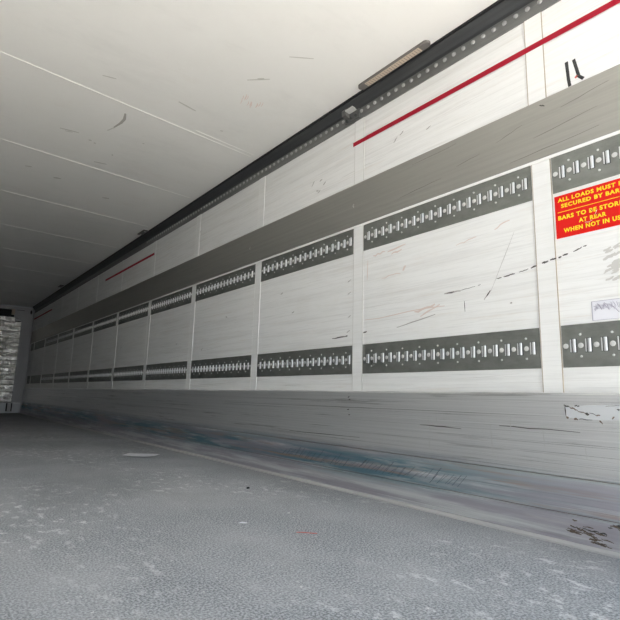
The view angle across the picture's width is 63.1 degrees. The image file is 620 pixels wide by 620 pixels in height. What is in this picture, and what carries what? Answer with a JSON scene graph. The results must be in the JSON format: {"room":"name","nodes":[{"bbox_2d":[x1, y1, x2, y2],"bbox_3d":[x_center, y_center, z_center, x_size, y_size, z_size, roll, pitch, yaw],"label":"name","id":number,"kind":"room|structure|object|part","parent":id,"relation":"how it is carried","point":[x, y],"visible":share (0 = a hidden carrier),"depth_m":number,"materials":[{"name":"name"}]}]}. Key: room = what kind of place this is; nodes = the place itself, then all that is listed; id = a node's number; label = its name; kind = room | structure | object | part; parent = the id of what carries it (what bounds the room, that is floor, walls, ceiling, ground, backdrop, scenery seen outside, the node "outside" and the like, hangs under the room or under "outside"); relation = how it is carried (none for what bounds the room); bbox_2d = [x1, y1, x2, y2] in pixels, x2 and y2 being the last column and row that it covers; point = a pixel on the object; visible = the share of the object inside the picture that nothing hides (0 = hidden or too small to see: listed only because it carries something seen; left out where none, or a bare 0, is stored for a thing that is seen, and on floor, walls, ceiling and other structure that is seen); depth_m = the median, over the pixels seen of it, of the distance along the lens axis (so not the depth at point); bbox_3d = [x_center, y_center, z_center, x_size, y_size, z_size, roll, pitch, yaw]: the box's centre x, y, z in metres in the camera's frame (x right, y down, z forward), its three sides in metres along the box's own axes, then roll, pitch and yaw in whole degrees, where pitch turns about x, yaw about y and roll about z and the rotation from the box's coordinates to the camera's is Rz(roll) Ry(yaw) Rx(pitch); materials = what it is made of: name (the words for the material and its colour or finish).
{"room":"truck trailer interior","nodes":[
{"label":"truck trailer interior","id":0,"kind":"room"},
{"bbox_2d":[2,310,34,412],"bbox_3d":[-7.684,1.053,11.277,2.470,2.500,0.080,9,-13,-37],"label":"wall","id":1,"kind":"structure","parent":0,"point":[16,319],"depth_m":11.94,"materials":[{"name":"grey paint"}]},
{"bbox_2d":[0,0,497,307],"bbox_3d":[-3.556,-1.018,6.322,2.630,0.081,13.380,9,-13,-37],"label":"ceiling","id":2,"kind":"structure","parent":0,"point":[248,76],"depth_m":3.36,"materials":[{"name":"grey"}]},
{"bbox_2d":[0,223,115,247],"bbox_3d":[-3.550,-0.998,6.203,2.342,0.003,0.006,10,-13,-40],"label":"trim","id":3,"kind":"structure","parent":2,"relation":"attached to","point":[0,223],"depth_m":6.47,"materials":[{"name":"white metal"}]},
{"bbox_2d":[3,190,147,226],"bbox_3d":[-2.816,-1.142,5.275,2.344,0.003,0.006,10,-13,-40],"label":"trim","id":4,"kind":"structure","parent":2,"relation":"attached to","point":[3,190],"depth_m":5.50,"materials":[{"name":"white metal"}]},
{"bbox_2d":[0,138,188,197],"bbox_3d":[-2.083,-1.286,4.347,2.347,0.003,0.006,10,-13,-41],"label":"trim","id":5,"kind":"structure","parent":2,"relation":"attached to","point":[0,138],"depth_m":4.47,"materials":[{"name":"white metal"}]},
{"bbox_2d":[0,51,252,156],"bbox_3d":[-1.334,-1.432,3.403,2.350,0.003,0.049,11,-14,-42],"label":"trim","id":6,"kind":"structure","parent":2,"relation":"attached to","point":[0,51],"depth_m":3.54,"materials":[{"name":"white metal"}]},
{"bbox_2d":[137,230,147,234],"bbox_3d":[-2.068,-0.943,6.242,0.060,0.018,0.220,9,-13,-37],"label":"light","id":7,"kind":"object","parent":2,"relation":"attached to","point":[142,232],"visible":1,"depth_m":6.22,"materials":[{"name":"grey plastic"}]},
{"bbox_2d":[358,40,430,89],"bbox_3d":[0.489,-1.443,3.012,0.052,0.018,0.560,9,-13,-37],"label":"recessed light","id":8,"kind":"object","parent":2,"relation":"in","point":[425,44],"visible":1,"depth_m":2.98,"materials":[{"name":"grey plastic"}]},
{"bbox_2d":[0,413,619,619],"bbox_3d":[-3.625,1.561,5.869,2.630,0.160,13.380,9,-13,-37],"label":"floor","id":9,"kind":"structure","parent":0,"point":[90,530],"depth_m":1.78,"materials":[{"name":"grey metal"}]},
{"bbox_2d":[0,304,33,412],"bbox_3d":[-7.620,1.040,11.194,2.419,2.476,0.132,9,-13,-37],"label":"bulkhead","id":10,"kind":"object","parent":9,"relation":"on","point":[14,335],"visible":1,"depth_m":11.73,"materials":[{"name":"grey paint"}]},
{"bbox_2d":[0,308,13,316],"bbox_3d":[-7.685,-0.006,11.364,1.800,0.174,0.040,9,-13,-37],"label":"vent","id":11,"kind":"object","parent":10,"relation":"attached to","point":[4,312],"depth_m":11.79,"materials":[{"name":"black metal"}]},
{"bbox_3d":[-7.663,-0.128,11.361,1.800,0.065,0.100,9,-13,-37],"label":"header rail","id":12,"kind":"part","parent":10,"relation":"part of","materials":[{"name":"grey metal"}]},
{"bbox_3d":[-6.875,2.241,11.520,0.125,0.186,0.012,9,-13,-37],"label":"lock plate","id":13,"kind":"part","parent":10,"relation":"part of","materials":[{"name":"black metal"}]},
{"bbox_3d":[-7.671,2.142,10.991,2.373,0.232,0.120,9,-13,-37],"label":"plate","id":14,"kind":"part","parent":10,"relation":"part of","materials":[{"name":"grey metal"}]},
{"bbox_3d":[-7.600,-0.165,11.413,2.407,0.027,0.106,9,-13,-37],"label":"header trim","id":15,"kind":"part","parent":10,"relation":"part of","materials":[{"name":"grey metal"}]},
{"bbox_3d":[-6.829,1.070,11.836,0.392,2.215,0.100,9,-13,-37],"label":"frame post","id":16,"kind":"part","parent":10,"relation":"part of","materials":[{"name":"grey metal"}]},
{"bbox_2d":[123,453,158,456],"bbox_3d":[-1.480,1.270,4.400,0.332,0.012,0.228,0,-10,9],"label":"paper sheet","id":17,"kind":"object","parent":9,"relation":"on","point":[127,454],"visible":1,"depth_m":4.39,"materials":[{"name":"white paper"}]},
{"bbox_2d":[25,0,619,392],"bbox_3d":[-2.588,0.413,6.867,0.085,2.500,13.380,9,-13,-37],"label":"wall","id":18,"kind":"structure","parent":0,"point":[477,275],"depth_m":2.89,"materials":[{"name":"grey"}]},
{"bbox_2d":[29,311,38,387],"bbox_3d":[-6.336,0.912,11.591,0.004,1.788,0.085,9,-13,-37],"label":"trim","id":19,"kind":"structure","parent":18,"relation":"attached to","point":[38,311],"depth_m":11.56,"materials":[{"name":"white metal"}]},
{"bbox_2d":[30,375,40,383],"bbox_3d":[-5.985,1.534,11.001,0.004,0.174,1.104,9,-13,-37],"label":"rail","id":20,"kind":"object","parent":18,"relation":"attached to","point":[36,378],"visible":1,"depth_m":10.96,"materials":[{"name":"metal"}]},
{"bbox_2d":[34,339,44,349],"bbox_3d":[-5.965,0.789,11.132,0.004,0.167,1.104,9,-13,-37],"label":"rail","id":21,"kind":"object","parent":18,"relation":"attached to","point":[40,344],"visible":1,"depth_m":11.09,"materials":[{"name":"metal"}]},
{"bbox_2d":[39,304,49,387],"bbox_3d":[-5.597,0.768,10.656,0.004,1.788,0.085,9,-13,-37],"label":"trim","id":22,"kind":"structure","parent":18,"relation":"attached to","point":[49,304],"depth_m":10.62,"materials":[{"name":"white metal"}]},
{"bbox_2d":[41,374,52,382],"bbox_3d":[-5.248,1.389,10.066,0.009,0.174,1.104,9,-13,-37],"label":"rail","id":23,"kind":"object","parent":18,"relation":"attached to","point":[47,378],"visible":1,"depth_m":10.04,"materials":[{"name":"metal"}]},
{"bbox_2d":[45,335,57,346],"bbox_3d":[-5.228,0.644,10.197,0.009,0.167,1.104,9,-13,-37],"label":"rail","id":24,"kind":"object","parent":18,"relation":"attached to","point":[52,340],"visible":1,"depth_m":10.15,"materials":[{"name":"metal"}]},
{"bbox_2d":[52,297,62,387],"bbox_3d":[-4.858,0.623,9.722,0.004,1.788,0.085,9,-13,-37],"label":"trim","id":25,"kind":"structure","parent":18,"relation":"attached to","point":[62,297],"depth_m":9.69,"materials":[{"name":"white metal"}]},
{"bbox_2d":[54,372,68,382],"bbox_3d":[-4.508,1.244,9.130,0.009,0.174,1.106,9,-13,-37],"label":"rail","id":26,"kind":"object","parent":18,"relation":"attached to","point":[58,377],"visible":1,"depth_m":9.11,"materials":[{"name":"metal"}]},
{"bbox_2d":[58,329,72,342],"bbox_3d":[-4.489,0.499,9.261,0.009,0.167,1.106,9,-13,-37],"label":"rail","id":27,"kind":"object","parent":18,"relation":"attached to","point":[67,335],"visible":1,"depth_m":9.23,"materials":[{"name":"metal"}]},
{"bbox_2d":[67,287,78,387],"bbox_3d":[-4.119,0.478,8.787,0.004,1.788,0.085,9,-13,-37],"label":"trim","id":28,"kind":"structure","parent":18,"relation":"attached to","point":[78,287],"depth_m":8.75,"materials":[{"name":"white metal"}]},
{"bbox_2d":[69,370,87,381],"bbox_3d":[-3.770,1.099,8.196,0.009,0.174,1.106,9,-13,-37],"label":"rail","id":29,"kind":"object","parent":18,"relation":"attached to","point":[78,376],"visible":1,"depth_m":8.16,"materials":[{"name":"metal"}]},
{"bbox_2d":[74,322,92,337],"bbox_3d":[-3.750,0.355,8.327,0.009,0.167,1.106,9,-13,-37],"label":"rail","id":30,"kind":"object","parent":18,"relation":"attached to","point":[85,329],"visible":1,"depth_m":8.29,"materials":[{"name":"metal"}]},
{"bbox_2d":[86,275,98,388],"bbox_3d":[-3.380,0.334,7.853,0.004,1.788,0.085,9,-13,-37],"label":"trim","id":31,"kind":"structure","parent":18,"relation":"attached to","point":[98,275],"depth_m":7.82,"materials":[{"name":"white metal"}]},
{"bbox_2d":[88,368,111,381],"bbox_3d":[-3.031,0.955,7.261,0.009,0.174,1.106,9,-13,-37],"label":"rail","id":32,"kind":"object","parent":18,"relation":"attached to","point":[98,375],"visible":1,"depth_m":7.23,"materials":[{"name":"metal"}]},
{"bbox_2d":[93,314,116,331],"bbox_3d":[-3.011,0.210,7.392,0.009,0.167,1.106,9,-13,-37],"label":"rail","id":33,"kind":"object","parent":18,"relation":"attached to","point":[110,321],"visible":1,"depth_m":7.35,"materials":[{"name":"metal"}]},
{"bbox_2d":[110,260,123,388],"bbox_3d":[-2.641,0.189,6.919,0.004,1.788,0.085,9,-13,-37],"label":"trim","id":34,"kind":"structure","parent":18,"relation":"attached to","point":[122,266],"depth_m":6.88,"materials":[{"name":"white metal"}]},
{"bbox_2d":[113,365,143,380],"bbox_3d":[-2.292,0.810,6.327,0.009,0.174,1.106,9,-13,-37],"label":"rail","id":35,"kind":"object","parent":18,"relation":"attached to","point":[130,373],"visible":1,"depth_m":6.28,"materials":[{"name":"metal"}]},
{"bbox_2d":[105,253,153,280],"bbox_3d":[-2.488,-0.551,6.870,0.001,0.028,1.970,9,-13,-37],"label":"tape","id":36,"kind":"object","parent":18,"relation":"attached to","point":[147,257],"visible":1,"depth_m":6.76,"materials":[{"name":"red plastic"}]},
{"bbox_2d":[118,302,148,324],"bbox_3d":[-2.272,0.066,6.458,0.009,0.167,1.106,9,-13,-37],"label":"rail","id":37,"kind":"object","parent":18,"relation":"attached to","point":[140,311],"visible":1,"depth_m":6.41,"materials":[{"name":"metal"}]},
{"bbox_2d":[142,241,156,388],"bbox_3d":[-1.903,0.045,5.984,0.004,1.788,0.088,9,-13,-37],"label":"trim","id":38,"kind":"structure","parent":18,"relation":"attached to","point":[155,242],"depth_m":5.95,"materials":[{"name":"white metal"}]},
{"bbox_2d":[145,361,186,379],"bbox_3d":[-1.553,0.666,5.393,0.009,0.174,1.106,9,-13,-37],"label":"rail","id":39,"kind":"object","parent":18,"relation":"attached to","point":[174,370],"visible":1,"depth_m":5.35,"materials":[{"name":"metal"}]},
{"bbox_2d":[151,287,191,314],"bbox_3d":[-1.533,-0.079,5.524,0.009,0.167,1.106,9,-13,-37],"label":"rail","id":40,"kind":"object","parent":18,"relation":"attached to","point":[183,297],"visible":1,"depth_m":5.47,"materials":[{"name":"metal"}]},
{"bbox_2d":[186,214,200,388],"bbox_3d":[-1.164,-0.100,5.050,0.004,1.788,0.088,9,-13,-37],"label":"trim","id":41,"kind":"structure","parent":18,"relation":"attached to","point":[192,316],"depth_m":5.01,"materials":[{"name":"white metal"}]},
{"bbox_2d":[190,355,250,378],"bbox_3d":[-0.814,0.521,4.458,0.009,0.174,1.107,9,-13,-37],"label":"rail","id":42,"kind":"object","parent":18,"relation":"attached to","point":[238,366],"visible":1,"depth_m":4.39,"materials":[{"name":"metal"}]},
{"bbox_2d":[195,264,255,301],"bbox_3d":[-0.794,-0.224,4.589,0.009,0.167,1.107,9,-13,-37],"label":"rail","id":43,"kind":"object","parent":18,"relation":"attached to","point":[244,277],"visible":1,"depth_m":4.53,"materials":[{"name":"metal"}]},
{"bbox_2d":[250,176,265,389],"bbox_3d":[-0.423,-0.245,4.113,0.004,1.788,0.088,9,-13,-37],"label":"trim","id":44,"kind":"structure","parent":18,"relation":"attached to","point":[255,335],"depth_m":4.08,"materials":[{"name":"white metal"}]},
{"bbox_2d":[33,0,560,312],"bbox_3d":[-2.559,-0.767,6.956,0.071,0.142,13.160,9,-13,-37],"label":"rail","id":45,"kind":"object","parent":18,"relation":"attached to","point":[502,16],"visible":1,"depth_m":3.32,"materials":[{"name":"black metal"}]},
{"bbox_2d":[342,106,359,124],"bbox_3d":[0.270,-1.305,3.382,0.050,0.090,0.140,9,-13,-37],"label":"clamp","id":46,"kind":"object","parent":45,"relation":"attached to","point":[351,114],"visible":1,"depth_m":3.38,"materials":[{"name":"grey"}]},
{"bbox_2d":[257,346,351,376],"bbox_3d":[-0.079,0.377,3.528,0.009,0.174,1.089,9,-13,-37],"label":"rail","id":47,"kind":"object","parent":18,"relation":"attached to","point":[333,360],"visible":1,"depth_m":3.45,"materials":[{"name":"metal"}]},
{"bbox_2d":[261,229,353,281],"bbox_3d":[-0.059,-0.367,3.659,0.009,0.167,1.089,9,-13,-37],"label":"rail","id":48,"kind":"object","parent":18,"relation":"attached to","point":[341,245],"visible":1,"depth_m":3.58,"materials":[{"name":"metal"}]},
{"bbox_2d":[20,388,619,552],"bbox_3d":[-2.633,1.344,6.634,0.040,0.584,13.298,9,-13,-37],"label":"baseboard","id":49,"kind":"structure","parent":18,"relation":"attached to","point":[516,460],"depth_m":2.61,"materials":[{"name":"metal"}]},
{"bbox_2d":[564,405,619,423],"bbox_3d":[1.135,0.399,1.907,0.003,0.076,0.348,9,-13,-37],"label":"sticker","id":50,"kind":"object","parent":49,"relation":"attached to","point":[587,412],"visible":1,"depth_m":1.95,"materials":[{"name":"grey paper"}]},
{"bbox_2d":[20,413,619,558],"bbox_3d":[-2.645,1.618,6.551,0.014,0.016,13.250,9,-13,-37],"label":"trim","id":51,"kind":"structure","parent":18,"relation":"attached to","point":[479,522],"depth_m":2.52,"materials":[{"name":"grey metal"}]},
{"bbox_2d":[30,64,619,343],"bbox_3d":[-2.567,-0.111,6.880,0.010,0.284,13.250,9,-13,-37],"label":"trim","id":52,"kind":"structure","parent":18,"relation":"attached to","point":[587,110],"depth_m":2.85,"materials":[{"name":"metal"}]},
{"bbox_2d":[31,130,619,343],"bbox_3d":[-2.571,0.035,6.855,0.008,0.013,13.250,9,-13,-37],"label":"trim","id":53,"kind":"structure","parent":18,"relation":"attached to","point":[618,131],"depth_m":2.82,"materials":[{"name":"white metal"}]},
{"bbox_2d":[352,117,364,390],"bbox_3d":[0.307,-0.388,3.190,0.004,1.788,0.088,9,-13,-37],"label":"trim","id":54,"kind":"structure","parent":18,"relation":"attached to","point":[358,253],"depth_m":3.15,"materials":[{"name":"grey metal"}]},
{"bbox_2d":[364,166,531,250],"bbox_3d":[0.673,-0.511,2.733,0.009,0.167,1.096,9,-13,-37],"label":"rail","id":55,"kind":"object","parent":18,"relation":"attached to","point":[514,188],"visible":1,"depth_m":2.63,"materials":[{"name":"metal"}]},
{"bbox_2d":[363,328,540,373],"bbox_3d":[0.653,0.234,2.603,0.009,0.174,1.096,9,-13,-37],"label":"rail","id":56,"kind":"object","parent":18,"relation":"attached to","point":[513,349],"visible":1,"depth_m":2.50,"materials":[{"name":"metal"}]},
{"bbox_2d":[353,0,619,146],"bbox_3d":[0.896,-1.210,2.589,0.001,0.029,1.977,9,-13,-37],"label":"tape","id":57,"kind":"object","parent":18,"relation":"attached to","point":[612,3],"visible":1,"depth_m":2.52,"materials":[{"name":"red plastic"}]},
{"bbox_2d":[523,12,563,392],"bbox_3d":[1.041,-0.531,2.262,0.004,1.788,0.088,9,-13,-37],"label":"wall post","id":58,"kind":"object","parent":18,"relation":"attached to","point":[545,245],"depth_m":2.22,"materials":[{"name":"beige metal"}]},
{"bbox_2d":[551,134,619,193],"bbox_3d":[1.278,-0.629,1.968,0.009,0.167,0.679,9,-13,-37],"label":"rail","id":59,"kind":"object","parent":18,"relation":"attached to","point":[599,160],"visible":1,"depth_m":2.12,"materials":[{"name":"metal"}]},
{"bbox_2d":[554,178,619,238],"bbox_3d":[1.161,-0.413,2.080,0.004,0.190,0.300,9,-13,-37],"label":"warning sign","id":60,"kind":"object","parent":18,"relation":"attached to","point":[596,207],"visible":1,"depth_m":2.09,"materials":[{"name":"red plastic"}]},
{"bbox_2d":[561,320,619,367],"bbox_3d":[1.259,0.116,1.837,0.009,0.174,0.679,9,-13,-37],"label":"rail","id":61,"kind":"object","parent":18,"relation":"attached to","point":[597,344],"visible":1,"depth_m":2.01,"materials":[{"name":"metal"}]},
{"bbox_2d":[591,298,619,320],"bbox_3d":[1.190,-0.002,1.957,0.002,0.078,0.183,9,-13,-37],"label":"paper label","id":62,"kind":"object","parent":18,"relation":"attached to","point":[603,309],"visible":1,"depth_m":1.99,"materials":[{"name":"white paper"}]}
]}

